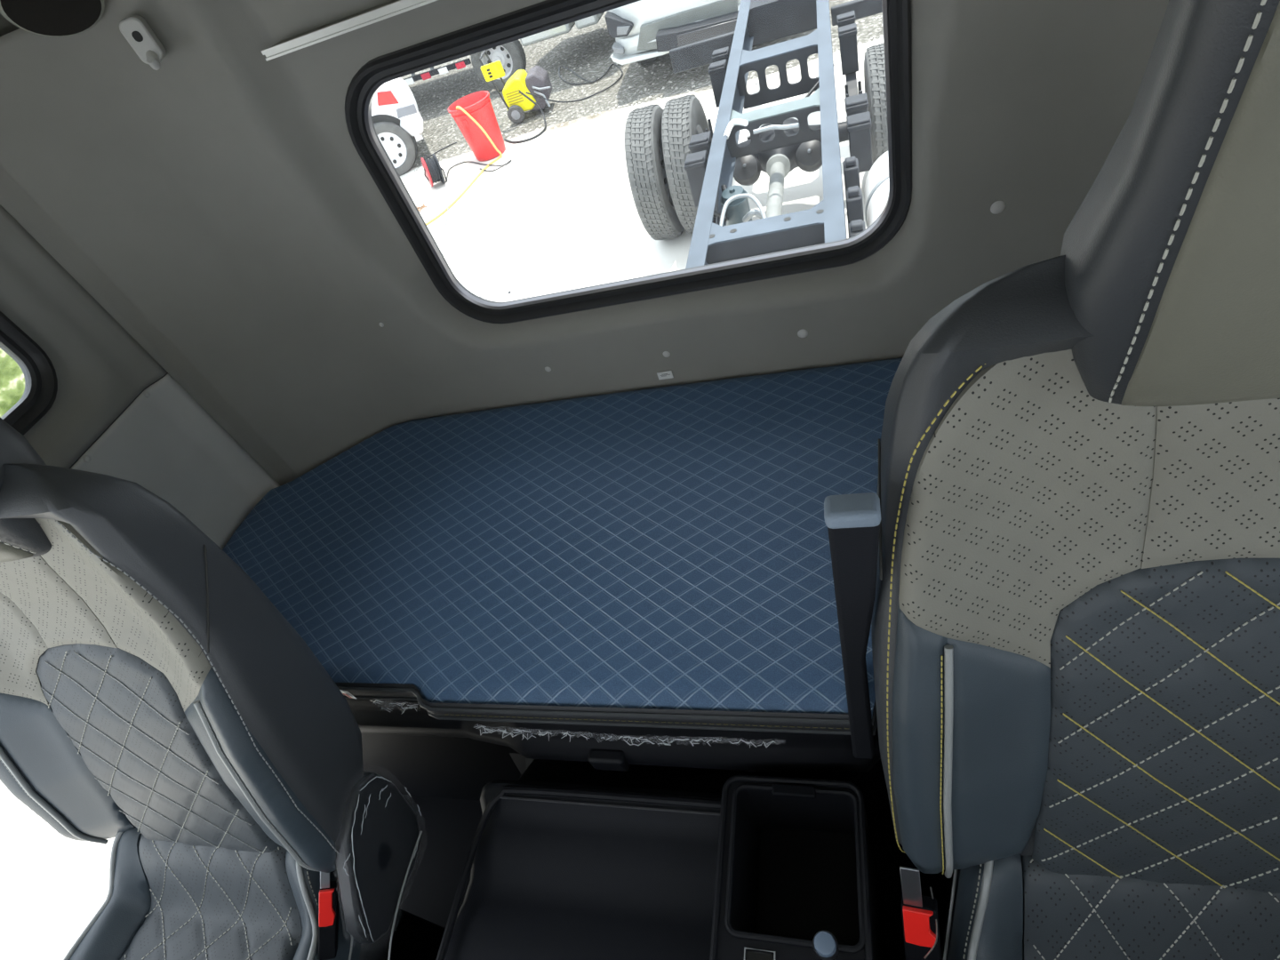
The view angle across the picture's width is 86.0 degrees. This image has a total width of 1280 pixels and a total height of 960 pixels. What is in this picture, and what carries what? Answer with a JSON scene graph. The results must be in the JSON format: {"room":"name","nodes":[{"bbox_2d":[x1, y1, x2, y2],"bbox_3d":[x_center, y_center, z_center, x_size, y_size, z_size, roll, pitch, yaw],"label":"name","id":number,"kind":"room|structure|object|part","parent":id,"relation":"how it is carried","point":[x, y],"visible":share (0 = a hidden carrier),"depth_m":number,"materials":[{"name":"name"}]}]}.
{"room":"vehicle interior","nodes":[
{"label":"vehicle interior","id":0,"kind":"room"},
{"bbox_2d":[0,13,19,36],"bbox_3d":[-0.328,-0.167,0.182,2.122,0.150,1.943,-5,47,19],"label":"ceiling","id":1,"kind":"structure","parent":0,"point":[6,27],"depth_m":1.12,"materials":[{"name":"grey plastic"}]},
{"bbox_2d":[0,0,104,37],"bbox_3d":[-0.847,-0.689,0.987,0.123,0.091,0.111,-5,47,19],"label":"ceiling lamp","id":2,"kind":"object","parent":1,"relation":"attached to","point":[45,18],"visible":1,"depth_m":1.00,"materials":[{"name":"black plastic"}]},
{"bbox_2d":[0,204,167,468],"bbox_3d":[-1.142,-0.210,1.062,0.066,0.571,0.533,-3,48,21],"label":"wall","id":3,"kind":"structure","parent":0,"point":[100,369],"depth_m":1.27,"materials":[{"name":"grey plastic"}]},
{"bbox_2d":[0,311,57,435],"bbox_3d":[-1.161,-0.171,1.057,0.035,0.381,0.378,-5,47,19],"label":"window","id":4,"kind":"structure","parent":3,"relation":"in","point":[39,395],"depth_m":1.23,"materials":[{"name":"black rubber"}]},
{"bbox_2d":[82,455,91,462],"bbox_3d":[-1.032,-0.040,1.281,0.009,0.014,0.014,-5,47,19],"label":"clip","id":5,"kind":"object","parent":3,"relation":"attached to","point":[86,458],"visible":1,"depth_m":1.28,"materials":[{"name":"grey plastic"}]},
{"bbox_2d":[144,392,150,397],"bbox_3d":[-1.004,-0.174,1.397,0.009,0.012,0.012,-5,47,19],"label":"clip","id":6,"kind":"object","parent":3,"relation":"attached to","point":[146,394],"visible":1,"depth_m":1.39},
{"bbox_2d":[69,372,279,549],"bbox_3d":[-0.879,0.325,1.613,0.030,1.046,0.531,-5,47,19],"label":"trim","id":7,"kind":"structure","parent":3,"relation":"attached to","point":[165,443],"depth_m":1.46,"materials":[{"name":"grey plastic"}]},
{"bbox_2d":[0,0,1168,485],"bbox_3d":[-0.035,-0.433,1.118,2.006,0.965,0.222,-5,47,19],"label":"wall","id":8,"kind":"structure","parent":0,"point":[219,202],"depth_m":1.21,"materials":[{"name":"grey plastic"}]},
{"bbox_2d":[119,14,165,70],"bbox_3d":[-0.756,-0.665,1.044,0.034,0.066,0.075,-29,44,-5],"label":"coat hook","id":9,"kind":"object","parent":8,"relation":"attached to","point":[135,29],"visible":1,"depth_m":1.04,"materials":[{"name":"grey plastic"}]},
{"bbox_3d":[-0.744,-0.642,1.047,0.018,0.026,0.042,-29,44,-5],"label":"hook arm","id":10,"kind":"part","parent":9,"relation":"part of"},
{"bbox_2d":[261,0,437,61],"bbox_3d":[-0.129,-0.719,0.935,0.966,0.014,0.048,-5,47,19],"label":"rail","id":11,"kind":"object","parent":8,"relation":"attached to","point":[394,7],"visible":1,"depth_m":1.03,"materials":[{"name":"metal"}]},
{"bbox_2d":[344,0,911,323],"bbox_3d":[-0.027,-0.534,1.167,0.914,0.512,0.040,-5,47,19],"label":"window","id":12,"kind":"structure","parent":8,"relation":"in","point":[548,14],"depth_m":1.19,"materials":[{"name":"black rubber"}]},
{"bbox_2d":[663,351,670,357],"bbox_3d":[0.054,-0.256,1.388,0.018,0.018,0.009,-5,47,19],"label":"clip","id":13,"kind":"object","parent":8,"relation":"attached to","point":[666,354],"visible":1,"depth_m":1.38,"materials":[{"name":"grey plastic"}]},
{"bbox_2d":[797,329,807,337],"bbox_3d":[0.308,-0.278,1.300,0.023,0.023,0.009,-5,47,19],"label":"clip","id":14,"kind":"object","parent":8,"relation":"attached to","point":[802,333],"visible":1,"depth_m":1.30,"materials":[{"name":"grey plastic"}]},
{"bbox_2d":[990,200,1005,214],"bbox_3d":[0.558,-0.426,1.070,0.025,0.025,0.009,-5,47,19],"label":"clip","id":15,"kind":"object","parent":8,"relation":"attached to","point":[998,206],"visible":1,"depth_m":1.07,"materials":[{"name":"grey plastic"}]},
{"bbox_2d":[398,794,951,959],"bbox_3d":[0.136,1.041,1.289,2.076,0.040,2.160,-5,47,19],"label":"floor","id":16,"kind":"structure","parent":0,"point":[448,827],"depth_m":1.60,"materials":[{"name":"black plastic"}]},
{"bbox_2d":[0,417,445,959],"bbox_3d":[-0.753,0.542,0.925,0.628,1.638,0.787,-5,47,19],"label":"seat","id":17,"kind":"object","parent":16,"relation":"on","point":[155,700],"visible":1,"depth_m":0.99,"materials":[{"name":"black leather"}]},
{"bbox_3d":[-0.958,0.192,0.972,0.203,0.325,0.129,-5,47,19],"label":"shoulder panel","id":18,"kind":"part","parent":17,"relation":"part of","materials":[{"name":"beige leather"}]},
{"bbox_3d":[-0.987,0.451,1.107,0.059,0.383,0.157,-5,47,19],"label":"panel","id":19,"kind":"part","parent":17,"relation":"part of","materials":[{"name":"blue leather"}]},
{"bbox_3d":[-0.807,0.129,0.902,0.174,0.232,0.077,-5,47,19],"label":"panel","id":20,"kind":"part","parent":17,"relation":"part of","materials":[{"name":"beige leather"}]},
{"bbox_3d":[-0.913,0.454,1.097,0.101,0.349,0.143,-5,47,19],"label":"bolster panel","id":21,"kind":"part","parent":17,"relation":"part of","materials":[{"name":"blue leather"}]},
{"bbox_3d":[-0.637,0.165,0.864,0.203,0.325,0.129,-5,47,19],"label":"shoulder panel","id":22,"kind":"part","parent":17,"relation":"part of","materials":[{"name":"beige leather"}]},
{"bbox_3d":[-0.766,0.293,0.983,0.604,0.684,0.282,-5,47,19],"label":"backrest","id":23,"kind":"part","parent":17,"relation":"part of","materials":[{"name":"black leather"}]},
{"bbox_3d":[-0.557,0.424,0.977,0.101,0.349,0.144,-5,47,19],"label":"bolster panel","id":24,"kind":"part","parent":17,"relation":"part of","materials":[{"name":"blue leather"}]},
{"bbox_3d":[-0.495,0.409,0.941,0.059,0.383,0.157,-5,47,19],"label":"panel","id":25,"kind":"part","parent":17,"relation":"part of","materials":[{"name":"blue leather"}]},
{"bbox_2d":[359,922,391,959],"bbox_3d":[-0.682,0.850,1.093,0.606,0.176,0.565,-5,47,19],"label":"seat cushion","id":26,"kind":"object","parent":17,"relation":"on","point":[377,949],"depth_m":1.07,"materials":[{"name":"black leather"}]},
{"bbox_3d":[-0.602,1.042,1.283,0.400,0.395,0.400,-5,47,19],"label":"seat","id":27,"kind":"part","parent":17,"relation":"part of","materials":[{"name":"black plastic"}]},
{"bbox_2d":[435,752,758,959],"bbox_3d":[-0.087,0.973,0.999,0.485,0.581,1.055,-5,47,19],"label":"console","id":28,"kind":"object","parent":16,"relation":"on","point":[565,860],"visible":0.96,"depth_m":1.01,"materials":[{"name":"black plastic"}]},
{"bbox_2d":[345,698,894,833],"bbox_3d":[0.131,0.404,1.400,2.036,0.652,0.548,-5,47,19],"label":"bunk base","id":29,"kind":"object","parent":16,"relation":"on","point":[425,755],"visible":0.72,"depth_m":1.17,"materials":[{"name":"black plastic"}]},
{"bbox_2d":[222,357,902,735],"bbox_3d":[0.041,0.081,1.218,2.043,0.074,0.715,-5,47,19],"label":"bed","id":30,"kind":"object","parent":29,"relation":"on","point":[656,557],"visible":0.66,"depth_m":1.19,"materials":[{"name":"blue fabric"}]},
{"bbox_2d":[340,689,356,699],"bbox_3d":[-0.493,0.361,1.153,0.028,0.022,0.004,3,50,25],"label":"tag","id":31,"kind":"object","parent":30,"relation":"hanging from","point":[344,692],"visible":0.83,"depth_m":1.15,"materials":[{"name":"white plastic"}]},
{"bbox_2d":[373,699,417,713],"bbox_3d":[-0.400,0.384,1.163,0.128,0.052,0.016,-3,48,20],"label":"plastic film","id":32,"kind":"object","parent":30,"relation":"hanging from","point":[412,706],"visible":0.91,"depth_m":1.16,"materials":[{"name":"grey plastic"}]},
{"bbox_2d":[475,725,775,748],"bbox_3d":[-0.031,0.384,1.024,0.494,0.032,0.022,-5,47,19],"label":"plastic film","id":33,"kind":"object","parent":30,"relation":"hanging from","point":[486,729],"visible":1,"depth_m":1.02,"materials":[{"name":"grey"}]},
{"bbox_2d":[656,370,673,379],"bbox_3d":[0.052,-0.217,1.423,0.031,0.018,0.002,-5,47,19],"label":"paper label","id":34,"kind":"object","parent":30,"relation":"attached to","point":[662,375],"visible":1,"depth_m":1.42,"materials":[{"name":"grey paper"}]},
{"bbox_3d":[0.034,0.403,1.098,1.900,0.175,0.108,-5,47,19],"label":"panel","id":35,"kind":"part","parent":29,"relation":"part of","materials":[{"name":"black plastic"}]},
{"bbox_2d":[709,775,887,959],"bbox_3d":[0.251,0.819,0.975,0.193,0.623,0.568,-5,47,19],"label":"console","id":36,"kind":"object","parent":16,"relation":"on","point":[796,876],"visible":1,"depth_m":0.97,"materials":[{"name":"black plastic"}]},
{"bbox_3d":[0.142,0.588,0.821,0.038,0.002,0.046,-5,47,19],"label":"slot frame","id":37,"kind":"part","parent":36,"relation":"part of","materials":[{"name":"silver metal"}]},
{"bbox_3d":[0.220,0.551,0.814,0.026,0.028,0.026,-5,47,19],"label":"knob","id":38,"kind":"part","parent":36,"relation":"part of","materials":[{"name":"plastic"}]},
{"bbox_2d":[871,0,1279,959],"bbox_3d":[0.520,0.380,0.548,0.606,1.638,0.785,-5,47,19],"label":"seat","id":39,"kind":"object","parent":16,"relation":"on","point":[1076,620],"visible":1,"depth_m":0.60,"materials":[{"name":"black leather"}]},
{"bbox_2d":[824,492,880,758],"bbox_3d":[0.248,0.198,0.764,0.060,0.537,0.028,-5,47,19],"label":"armrest","id":40,"kind":"object","parent":39,"relation":"attached to","point":[852,521],"visible":1,"depth_m":0.65,"materials":[{"name":"black plastic"}]},
{"bbox_3d":[0.296,0.288,0.726,0.059,0.383,0.157,-5,47,19],"label":"panel","id":41,"kind":"part","parent":39,"relation":"part of","materials":[{"name":"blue leather"}]},
{"bbox_2d":[941,869,1023,959],"bbox_3d":[0.601,0.688,0.713,0.606,0.176,0.565,-5,47,19],"label":"seat cushion","id":42,"kind":"object","parent":39,"relation":"on","point":[954,948],"depth_m":0.83,"materials":[{"name":"black leather"}]},
{"bbox_3d":[0.517,0.130,0.602,0.604,0.684,0.282,-5,47,19],"label":"backrest","id":43,"kind":"part","parent":39,"relation":"part of","materials":[{"name":"black leather"}]},
{"bbox_3d":[0.370,0.292,0.716,0.101,0.349,0.143,-5,47,19],"label":"bolster panel","id":44,"kind":"part","parent":39,"relation":"part of","materials":[{"name":"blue leather"}]},
{"bbox_3d":[0.325,0.029,0.591,0.203,0.325,0.129,-5,47,19],"label":"shoulder panel","id":45,"kind":"part","parent":39,"relation":"part of","materials":[{"name":"beige leather"}]},
{"bbox_3d":[0.476,-0.033,0.521,0.174,0.232,0.077,-5,47,19],"label":"panel","id":46,"kind":"part","parent":39,"relation":"part of","materials":[{"name":"beige leather"}]},
{"label":"outside","id":47,"kind":"structure","parent":0,"visible":0},
{"bbox_2d":[0,348,24,417],"bbox_3d":[-10.865,0.847,5.710,11.500,2.732,8.740,-5,47,19],"label":"grass bank","id":48,"kind":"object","parent":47,"point":[12,377],"visible":0.03,"depth_m":6.68,"materials":[{"name":"green plant"}]},
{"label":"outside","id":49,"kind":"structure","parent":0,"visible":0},
{"bbox_2d":[0,37,883,959],"bbox_3d":[0.678,1.662,1.596,28.000,0.001,15.799,-5,47,19],"label":"ground concrete","id":50,"kind":"structure","parent":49,"point":[562,215],"depth_m":5.58,"materials":[{"name":"white concrete"}]},
{"bbox_2d":[371,77,423,175],"bbox_3d":[-4.582,-3.949,8.061,3.948,1.549,1.710,-26,44,-3],"label":"car","id":51,"kind":"object","parent":50,"relation":"on","point":[397,120],"visible":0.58,"depth_m":7.78,"materials":[{"name":"paint"}]},
{"bbox_2d":[376,90,399,105],"bbox_3d":[-2.846,-4.278,7.663,0.216,0.176,0.235,-26,44,-3],"label":"tail light","id":52,"kind":"object","parent":51,"relation":"attached to","point":[384,98],"depth_m":7.59,"materials":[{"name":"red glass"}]},
{"bbox_3d":[-2.680,-4.239,7.831,0.236,0.118,0.312,-26,44,-3],"label":"bumper trim","id":53,"kind":"part","parent":51,"relation":"part of","materials":[{"name":"grey plastic"}]},
{"bbox_2d":[416,203,427,211],"bbox_3d":[-2.357,-2.778,7.088,0.344,0.023,0.249,-5,47,19],"label":"dry leaves","id":54,"kind":"object","parent":50,"relation":"on","point":[423,205],"visible":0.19,"depth_m":7.07,"materials":[{"name":"brown plant"}]},
{"bbox_2d":[420,153,447,186],"bbox_3d":[-2.213,-3.310,7.314,0.213,0.341,0.300,-29,44,-6],"label":"cable reel","id":55,"kind":"object","parent":50,"relation":"on","point":[433,172],"visible":1,"depth_m":7.23,"materials":[{"name":"paint"}]},
{"bbox_2d":[441,190,448,255],"bbox_3d":[-1.860,-2.450,6.570,0.044,0.010,1.792,-20,44,4],"label":"power cable","id":56,"kind":"object","parent":50,"relation":"on","point":[445,190],"visible":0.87,"depth_m":6.58,"materials":[{"name":"rubber"}]},
{"bbox_2d":[425,105,502,224],"bbox_3d":[-2.116,-3.001,6.788,0.399,0.612,2.243,11,54,31],"label":"garden hose","id":57,"kind":"object","parent":50,"relation":"on","point":[457,107],"visible":0.7,"depth_m":7.09,"materials":[{"name":"yellow rubber"}]},
{"bbox_2d":[440,159,511,182],"bbox_3d":[-1.861,-3.360,7.368,0.939,0.129,0.466,16,56,34],"label":"power cable","id":58,"kind":"object","parent":50,"relation":"on","point":[510,160],"visible":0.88,"depth_m":7.36,"materials":[{"name":"black rubber"}]},
{"bbox_2d":[448,90,505,161],"bbox_3d":[-1.725,-3.799,7.405,0.472,0.566,0.472,-5,47,19],"label":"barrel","id":59,"kind":"object","parent":50,"relation":"on","point":[478,105],"visible":0.98,"depth_m":7.30,"materials":[{"name":"plastic"}]},
{"bbox_2d":[504,90,546,143],"bbox_3d":[-1.279,-4.043,7.623,0.494,0.339,0.570,17,57,34],"label":"power cable","id":60,"kind":"object","parent":50,"relation":"on","point":[520,92],"visible":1,"depth_m":7.68,"materials":[{"name":"black rubber"}]},
{"bbox_2d":[624,0,888,268],"bbox_3d":[0.937,-2.069,4.263,2.113,1.105,6.300,-5,47,19],"label":"chassis","id":61,"kind":"object","parent":50,"relation":"on","point":[681,172],"visible":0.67,"depth_m":4.21,"materials":[{"name":"blue paint"}]},
{"bbox_3d":[0.547,-2.195,4.212,0.084,0.203,6.300,-5,47,19],"label":"frame rail","id":62,"kind":"part","parent":61,"relation":"part of","materials":[{"name":"grey metal"}]},
{"bbox_3d":[1.105,-2.241,4.024,0.084,0.203,6.300,-5,47,19],"label":"frame rail","id":63,"kind":"part","parent":61,"relation":"part of","materials":[{"name":"grey metal"}]},
{"bbox_3d":[1.222,-1.086,3.041,0.390,0.390,1.120,-5,47,19],"label":"white tank","id":64,"kind":"part","parent":61,"relation":"part of","materials":[{"name":"plastic"}]},
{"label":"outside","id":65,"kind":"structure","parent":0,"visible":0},
{"bbox_2d":[400,0,883,167],"bbox_3d":[3.623,-12.403,13.814,28.000,0.001,22.477,-5,47,19],"label":"gravel","id":66,"kind":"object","parent":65,"point":[700,76],"visible":0.27,"depth_m":8.36,"materials":[{"name":"grey gravel"}]},
{"bbox_2d":[424,141,456,159],"bbox_3d":[-2.391,-3.944,8.219,0.455,0.012,0.057,-37,45,-13],"label":"power cable","id":67,"kind":"object","parent":66,"relation":"on","point":[456,141],"visible":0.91,"depth_m":8.24,"materials":[{"name":"black rubber"}]},
{"bbox_2d":[403,12,603,90],"bbox_3d":[-2.979,-6.690,9.304,5.900,2.504,2.000,-5,47,19],"label":"flatbed truck","id":68,"kind":"object","parent":66,"relation":"on","point":[511,55],"visible":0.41,"depth_m":8.98,"materials":[{"name":"paint"}]},
{"bbox_2d":[479,50,551,123],"bbox_3d":[-1.370,-4.594,7.904,0.692,0.731,0.451,-11,45,13],"label":"washer","id":69,"kind":"object","parent":66,"relation":"on","point":[537,81],"visible":0.98,"depth_m":7.87,"materials":[{"name":"yellow plastic"}]},
{"bbox_3d":[-1.651,-4.592,7.709,0.240,0.160,0.025,-11,45,13],"label":"handle panel","id":70,"kind":"part","parent":69,"relation":"part of","materials":[{"name":"yellow plastic"}]},
{"bbox_3d":[-1.645,-4.610,7.948,0.132,0.613,0.362,-11,45,13],"label":"handle","id":71,"kind":"part","parent":69,"relation":"part of","materials":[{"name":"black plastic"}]},
{"bbox_2d":[525,63,623,103],"bbox_3d":[-0.707,-5.015,8.337,1.005,0.307,1.797,-8,46,15],"label":"power cable","id":72,"kind":"object","parent":66,"relation":"on","point":[604,74],"visible":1,"depth_m":8.25,"materials":[{"name":"black rubber"}]},
{"bbox_2d":[604,0,741,64],"bbox_3d":[0.977,-6.368,8.246,2.124,1.255,4.815,-5,47,19],"label":"car","id":73,"kind":"object","parent":66,"relation":"on","point":[643,31],"visible":0.75,"depth_m":6.97,"materials":[{"name":"paint"}]},
{"bbox_2d":[611,41,624,54],"bbox_3d":[-0.219,-4.598,7.302,0.113,0.092,0.172,-5,47,19],"label":"fog light","id":74,"kind":"object","parent":73,"relation":"on","point":[618,47],"depth_m":7.26,"materials":[{"name":"clear glass"}]},
{"bbox_2d":[637,0,737,50],"bbox_3d":[0.493,-4.642,7.082,1.106,0.371,0.150,-5,47,19],"label":"bumper cover","id":75,"kind":"object","parent":73,"relation":"attached to","point":[648,28],"depth_m":6.95,"materials":[{"name":"grey plastic"}]},
{"bbox_3d":[0.688,-4.510,6.905,0.628,0.147,0.215,-5,47,19],"label":"number plate panel","id":76,"kind":"part","parent":73,"relation":"part of","materials":[{"name":"grey plastic"}]}
]}

